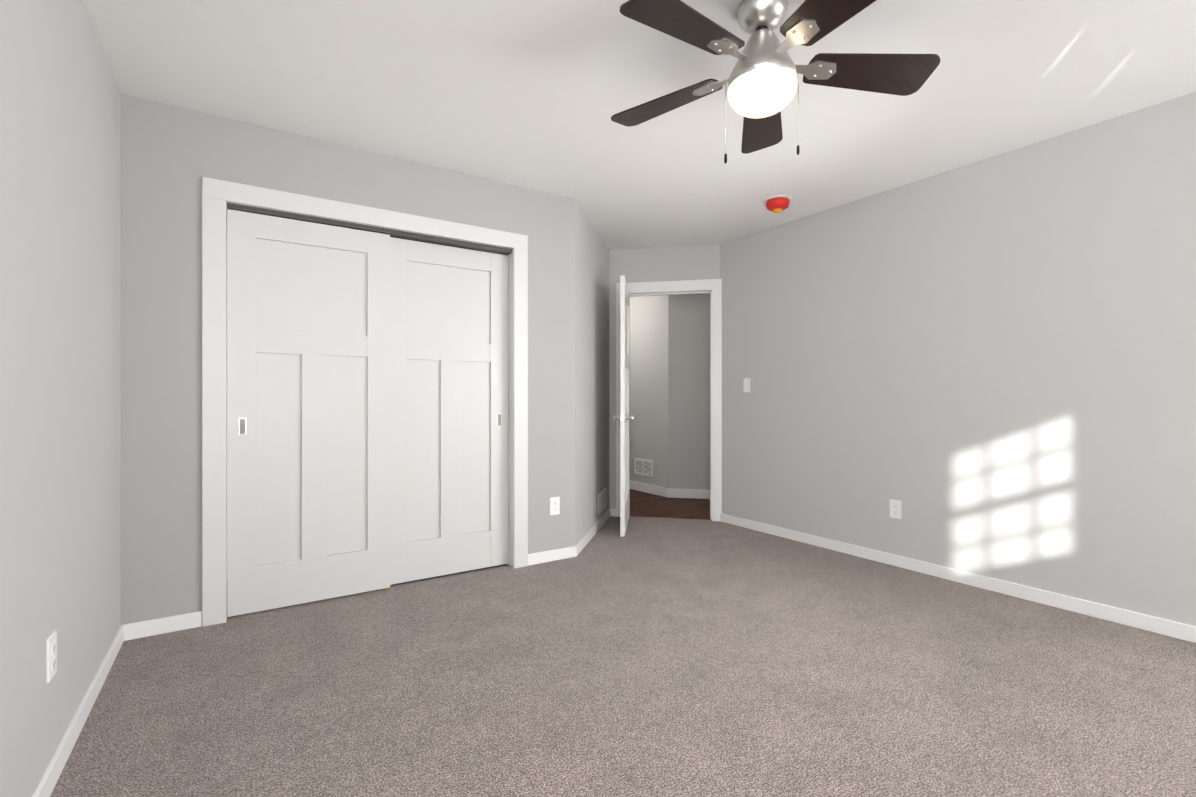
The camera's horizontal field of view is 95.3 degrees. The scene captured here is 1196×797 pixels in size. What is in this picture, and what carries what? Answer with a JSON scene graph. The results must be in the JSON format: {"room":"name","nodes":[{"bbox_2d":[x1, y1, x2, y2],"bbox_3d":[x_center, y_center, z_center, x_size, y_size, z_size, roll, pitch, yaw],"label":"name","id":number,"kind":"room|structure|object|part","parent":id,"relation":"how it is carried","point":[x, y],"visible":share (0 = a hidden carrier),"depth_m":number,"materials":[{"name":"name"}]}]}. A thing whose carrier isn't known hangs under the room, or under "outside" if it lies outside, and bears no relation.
{"room":"empty bedroom","nodes":[
{"label":"empty bedroom","id":0,"kind":"room"},
{"bbox_2d":[0,0,120,796],"bbox_3d":[-1.034,-0.138,0.660,0.120,2.440,4.400,0,0,-33],"label":"wall","id":1,"kind":"structure","parent":0,"point":[60,396],"depth_m":1.57,"materials":[{"name":"grey paint"}]},
{"bbox_2d":[47,631,56,682],"bbox_3d":[-1.528,0.721,1.527,0.008,0.117,0.072,0,0,-33],"label":"electrical outlet","id":2,"kind":"object","parent":1,"relation":"attached to","point":[51,655],"visible":1,"depth_m":1.51,"materials":[{"name":"white plastic"}]},
{"bbox_2d":[32,624,123,796],"bbox_3d":[-0.979,1.046,0.697,0.013,0.072,4.160,0,0,-33],"label":"baseboard","id":3,"kind":"structure","parent":1,"relation":"attached to","point":[51,774],"depth_m":1.73,"materials":[{"name":"white wood"}]},
{"bbox_2d":[120,94,574,624],"bbox_3d":[-1.226,-0.140,3.096,2.480,2.440,0.120,0,0,-33],"label":"wall","id":4,"kind":"structure","parent":0,"point":[171,156],"depth_m":2.58,"materials":[{"name":"grey paint"}]},
{"bbox_2d":[227,209,389,616],"bbox_3d":[-1.502,0.071,2.886,0.762,1.994,0.038,0,0,-33],"label":"closet door","id":5,"kind":"structure","parent":4,"relation":"in","point":[308,411],"depth_m":2.85,"materials":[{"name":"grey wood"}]},
{"bbox_2d":[124,546,575,640],"bbox_3d":[-1.137,1.044,3.076,2.365,0.072,0.013,0,0,-33],"label":"baseboard","id":6,"kind":"structure","parent":4,"relation":"attached to","point":[147,628],"depth_m":2.54,"materials":[{"name":"white wood"}]},
{"bbox_2d":[202,177,527,626],"bbox_3d":[-1.200,0.015,3.102,1.700,2.130,0.139,0,0,-33],"label":"trim","id":7,"kind":"structure","parent":4,"relation":"attached to","point":[220,198],"depth_m":2.75,"materials":[{"name":"white wood"}]},
{"bbox_2d":[390,237,507,584],"bbox_3d":[-0.907,0.071,3.332,0.762,1.994,0.038,0,0,-33],"label":"closet door","id":8,"kind":"structure","parent":4,"relation":"in","point":[448,409],"depth_m":3.31,"materials":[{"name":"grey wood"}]},
{"bbox_2d":[550,497,559,514],"bbox_3d":[-0.288,0.717,3.638,0.072,0.117,0.008,0,0,-33],"label":"electrical outlet","id":9,"kind":"object","parent":4,"relation":"attached to","point":[554,505],"visible":1,"depth_m":3.63,"materials":[{"name":"white plastic"}]},
{"bbox_2d":[390,564,507,586],"bbox_3d":[0.401,1.185,3.426,6.400,0.110,8.000,0,0,-33],"label":"floor","id":10,"kind":"structure","parent":0,"point":[447,575],"depth_m":3.48,"materials":[{"name":"grey"}]},
{"bbox_2d":[575,200,608,545],"bbox_3d":[-0.085,-0.141,4.377,0.120,2.440,1.301,0,0,12],"label":"wall","id":11,"kind":"structure","parent":0,"point":[591,365],"depth_m":4.21,"materials":[{"name":"grey paint"}]},
{"bbox_2d":[576,508,610,555],"bbox_3d":[-0.021,1.044,4.362,0.013,0.072,1.306,0,0,12],"label":"baseboard","id":12,"kind":"structure","parent":11,"relation":"attached to","point":[582,543],"depth_m":4.22,"materials":[{"name":"white wood"}]},
{"bbox_2d":[597,487,606,513],"bbox_3d":[0.036,0.864,4.638,0.012,0.170,0.360,0,0,12],"label":"air vent","id":13,"kind":"object","parent":11,"relation":"in","point":[601,499],"visible":1,"depth_m":4.61,"materials":[{"name":"grey metal"}]},
{"bbox_2d":[50,516,1195,796],"bbox_3d":[0.435,1.106,2.198,4.146,0.050,5.232,0,0,-33],"label":"floor carpet","id":14,"kind":"object","parent":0,"point":[672,658],"visible":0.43,"depth_m":2.02,"materials":[{"name":"grey carpet"}]},
{"bbox_2d":[84,0,1195,249],"bbox_3d":[0.401,-1.410,3.425,6.400,0.100,8.000,0,0,-33],"label":"ceiling","id":15,"kind":"structure","parent":0,"point":[534,94],"depth_m":2.39,"materials":[{"name":"white paint"}]},
{"bbox_2d":[611,0,939,163],"bbox_3d":[0.549,-1.087,1.872,1.123,0.543,1.152,0,0,-33],"label":"fan","id":16,"kind":"object","parent":15,"relation":"hanging from","point":[761,80],"visible":1,"depth_m":1.84,"materials":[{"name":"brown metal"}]},
{"bbox_3d":[0.570,-1.038,1.896,0.232,0.089,0.232,0,0,-33],"label":"lamp shade","id":17,"kind":"part","parent":16,"relation":"part of","materials":[{"name":"white glass"}]},
{"bbox_2d":[763,195,791,213],"bbox_3d":[1.229,-1.316,3.731,0.190,0.088,0.190,0,0,-33],"label":"detector","id":18,"kind":"object","parent":15,"relation":"attached to","point":[776,204],"visible":1,"depth_m":3.68,"materials":[{"name":"red plastic"}]},
{"bbox_2d":[630,295,667,487],"bbox_3d":[0.349,-0.142,6.682,0.120,2.440,1.703,0,0,-33],"label":"wall","id":19,"kind":"structure","parent":0,"point":[649,374],"depth_m":6.21,"materials":[{"name":"grey paint"}]},
{"bbox_2d":[634,458,652,476],"bbox_3d":[0.524,0.793,6.297,0.012,0.190,0.330,0,0,-33],"label":"air vent","id":20,"kind":"object","parent":19,"relation":"in","point":[643,467],"visible":1,"depth_m":6.29,"materials":[{"name":"grey metal"}]},
{"bbox_2d":[630,480,667,497],"bbox_3d":[0.293,1.028,6.646,0.013,0.100,1.703,0,0,-33],"label":"baseboard","id":21,"kind":"structure","parent":19,"relation":"attached to","point":[650,489],"depth_m":6.19,"materials":[{"name":"white wood"}]},
{"bbox_2d":[609,244,719,508],"bbox_3d":[0.651,-0.141,4.951,1.890,2.440,0.120,0,0,12],"label":"wall","id":22,"kind":"structure","parent":0,"point":[694,262],"depth_m":4.94,"materials":[{"name":"grey paint"}]},
{"bbox_2d":[610,508,615,516],"bbox_3d":[0.135,1.043,4.990,0.065,0.072,0.013,0,0,12],"label":"baseboard","id":23,"kind":"structure","parent":22,"relation":"attached to","point":[613,511],"depth_m":4.98,"materials":[{"name":"white"}]},
{"bbox_2d":[612,276,633,536],"bbox_3d":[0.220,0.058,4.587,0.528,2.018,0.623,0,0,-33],"label":"entry door","id":24,"kind":"structure","parent":22,"relation":"in","point":[625,417],"depth_m":4.22,"materials":[{"name":"white wood"}]},
{"bbox_2d":[616,279,721,520],"bbox_3d":[0.641,0.014,4.953,0.940,2.130,0.156,0,0,12],"label":"door frame","id":25,"kind":"structure","parent":22,"relation":"attached to","point":[713,287],"depth_m":4.81,"materials":[{"name":"white wood"}]},
{"bbox_2d":[630,489,709,519],"bbox_3d":[0.301,1.107,5.839,2.487,0.044,3.259,0,0,-33],"label":"floor","id":26,"kind":"structure","parent":0,"point":[643,504],"depth_m":5.47,"materials":[{"name":"brown wood"}]},
{"bbox_2d":[668,293,709,489],"bbox_3d":[1.284,-0.141,5.893,1.030,2.440,0.120,0,0,12],"label":"wall","id":27,"kind":"structure","parent":0,"point":[688,391],"depth_m":5.89,"materials":[{"name":"grey paint"}]},
{"bbox_2d":[668,488,709,498],"bbox_3d":[1.270,1.029,5.829,1.030,0.100,0.013,0,0,12],"label":"baseboard","id":28,"kind":"structure","parent":27,"relation":"attached to","point":[690,493],"depth_m":5.88,"materials":[{"name":"white wood"}]},
{"bbox_2d":[720,92,1195,625],"bbox_3d":[2.329,-0.140,3.007,0.120,2.440,4.620,0,0,-33],"label":"wall","id":29,"kind":"structure","parent":0,"point":[984,368],"depth_m":3.04,"materials":[{"name":"grey paint"}]},
{"bbox_2d":[744,378,750,391],"bbox_3d":[1.240,-0.111,4.541,0.011,0.117,0.072,0,0,-33],"label":"light switch","id":30,"kind":"object","parent":29,"relation":"attached to","point":[747,384],"visible":1,"depth_m":4.53,"materials":[{"name":"white plastic"}]},
{"bbox_2d":[890,499,900,518],"bbox_3d":[1.918,0.713,3.515,0.008,0.117,0.072,0,0,-33],"label":"electrical outlet","id":31,"kind":"object","parent":29,"relation":"attached to","point":[895,508],"visible":1,"depth_m":3.51,"materials":[{"name":"white plastic"}]},
{"bbox_2d":[720,513,1195,642],"bbox_3d":[2.274,1.044,2.971,0.013,0.072,4.380,0,0,-33],"label":"baseboard","id":32,"kind":"structure","parent":29,"relation":"attached to","point":[1178,630],"depth_m":3.04,"materials":[{"name":"white wood"}]}
]}

